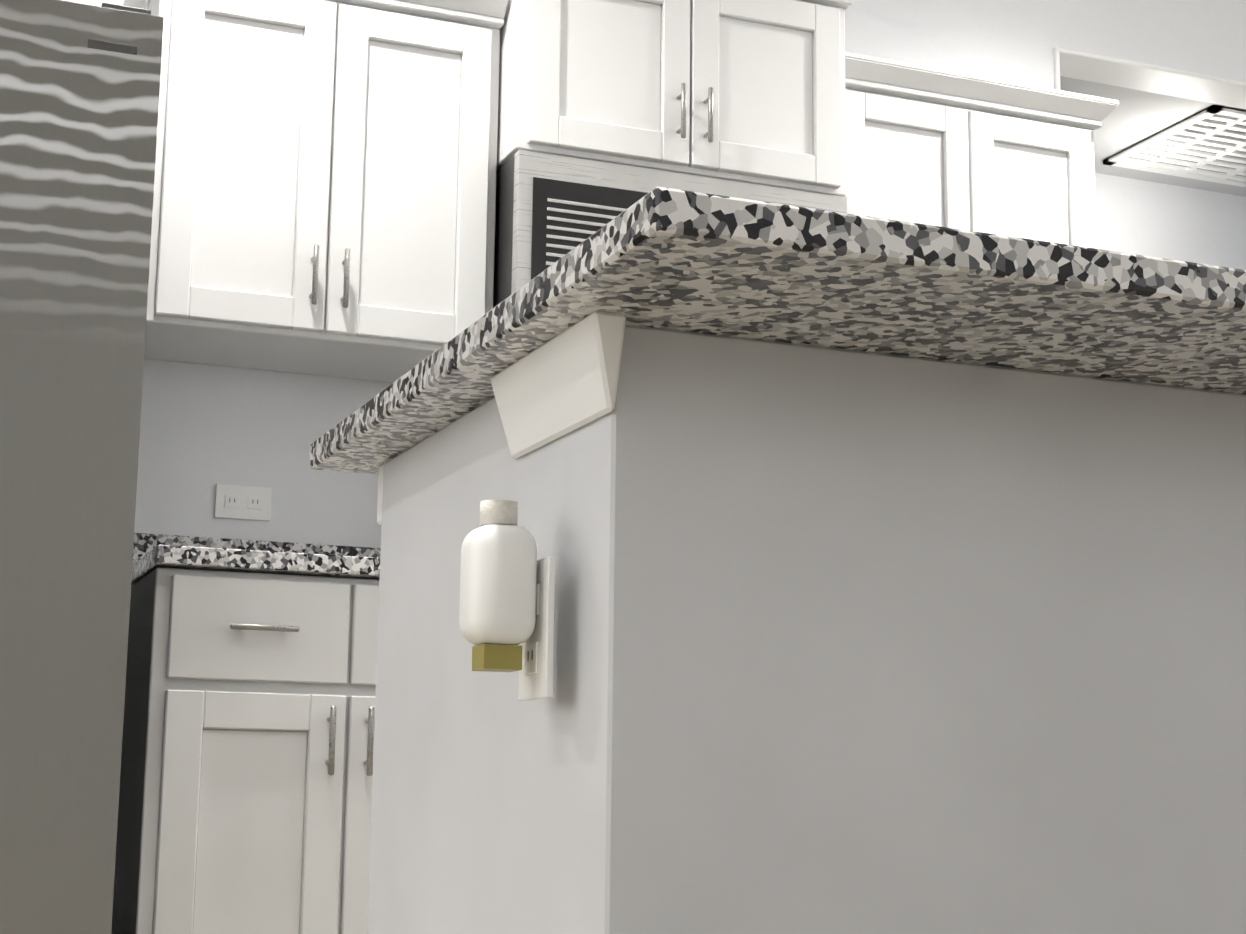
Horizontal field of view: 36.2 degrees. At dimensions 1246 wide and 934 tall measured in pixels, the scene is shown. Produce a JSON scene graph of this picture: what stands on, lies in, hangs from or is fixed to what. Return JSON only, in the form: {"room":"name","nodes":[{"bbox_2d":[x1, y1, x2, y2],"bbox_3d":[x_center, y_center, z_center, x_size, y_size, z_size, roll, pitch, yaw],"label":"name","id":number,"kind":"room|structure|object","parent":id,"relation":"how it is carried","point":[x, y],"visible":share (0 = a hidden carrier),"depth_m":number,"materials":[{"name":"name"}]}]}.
{"room":"kitchen","nodes":[
{"label":"kitchen","id":0,"kind":"room"},
{"bbox_2d":[62,0,1245,547],"bbox_3d":[0.881,-0.072,4.747,9.920,2.740,0.120,5,-11,-22],"label":"wall","id":1,"kind":"structure","parent":0,"point":[204,428],"depth_m":4.06,"materials":[{"name":"paint"}]},
{"bbox_2d":[215,484,271,520],"bbox_3d":[-0.790,0.074,3.964,0.115,0.070,0.008,5,-11,-22],"label":"electrical outlet","id":2,"kind":"object","parent":1,"relation":"attached to","point":[242,502],"visible":1,"depth_m":3.96,"materials":[{"name":"white plastic"}]},
{"bbox_2d":[122,0,507,381],"bbox_3d":[-0.652,-0.608,3.930,0.735,0.765,0.382,5,-11,-22],"label":"upper cabinet","id":3,"kind":"object","parent":1,"relation":"attached to","point":[324,200],"visible":0.96,"depth_m":3.79,"materials":[{"name":"white wood"}]},
{"bbox_2d":[497,0,852,196],"bbox_3d":[0.069,-0.834,4.208,0.838,0.497,0.486,5,-11,-22],"label":"upper cabinet","id":4,"kind":"object","parent":1,"relation":"attached to","point":[750,91],"visible":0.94,"depth_m":4.01,"materials":[{"name":"white wood"}]},
{"bbox_2d":[493,149,846,307],"bbox_3d":[0.064,-0.373,4.125,0.750,0.427,0.486,5,-11,-22],"label":"microwave","id":5,"kind":"object","parent":4,"relation":"attached to","point":[551,209],"visible":0.15,"depth_m":3.88,"materials":[{"name":"silver metal"}]},
{"bbox_2d":[845,52,1118,248],"bbox_3d":[0.753,-0.492,4.488,0.752,0.765,0.382,5,-11,-22],"label":"upper cabinet","id":6,"kind":"object","parent":1,"relation":"attached to","point":[926,145],"visible":0.44,"depth_m":4.37,"materials":[{"name":"white wood"}]},
{"bbox_2d":[1053,47,1245,108],"bbox_3d":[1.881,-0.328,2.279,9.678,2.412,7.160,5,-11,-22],"label":"door frame","id":7,"kind":"structure","parent":1,"relation":"attached to","point":[1097,68],"depth_m":5.12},
{"bbox_2d":[1060,76,1245,196],"bbox_3d":[1.884,-0.776,7.016,3.940,0.060,3.049,5,-11,-22],"label":"ceiling","id":8,"kind":"structure","parent":0,"point":[1135,116],"depth_m":5.56,"materials":[{"name":"paint"}]},
{"bbox_2d":[1103,105,1245,186],"bbox_3d":[1.997,-0.948,5.816,0.900,0.013,0.520,5,-11,-22],"label":"ceiling vent","id":9,"kind":"object","parent":8,"relation":"in","point":[1208,144],"visible":1,"depth_m":5.76,"materials":[{"name":"white plastic"}]},
{"bbox_2d":[1095,173,1245,269],"bbox_3d":[1.728,0.306,5.960,3.040,2.440,0.120,5,-11,-22],"label":"wall","id":10,"kind":"structure","parent":0,"point":[1155,219],"depth_m":6.07,"materials":[{"name":"paint"}]},
{"bbox_3d":[1.500,1.051,2.953,9.920,0.080,9.370,5,-11,-22],"label":"floor","id":11,"kind":"structure","parent":0,"visible":0},
{"bbox_2d":[0,0,163,933],"bbox_3d":[-1.354,0.120,3.192,0.952,1.767,0.843,5,-11,-22],"label":"refrigerator","id":12,"kind":"object","parent":11,"relation":"on","point":[79,93],"visible":1,"depth_m":3.04,"materials":[{"name":"silver metal"}]},
{"bbox_2d":[111,533,380,933],"bbox_3d":[-0.595,0.596,3.600,0.693,0.990,0.652,5,-11,-22],"label":"base cabinet","id":13,"kind":"object","parent":11,"relation":"on","point":[245,788],"visible":0.67,"depth_m":3.30,"materials":[{"name":"white wood"}]},
{"bbox_2d":[309,278,1245,933],"bbox_3d":[0.826,0.436,2.185,2.276,0.848,0.773,5,-11,-22],"label":"kitchen island","id":14,"kind":"object","parent":11,"relation":"on","point":[751,566],"depth_m":1.62,"materials":[{"name":"paint"}]},
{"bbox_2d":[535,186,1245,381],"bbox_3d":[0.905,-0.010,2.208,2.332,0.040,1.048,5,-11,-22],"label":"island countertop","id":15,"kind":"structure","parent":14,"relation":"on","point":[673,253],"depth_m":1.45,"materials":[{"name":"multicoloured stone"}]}
]}

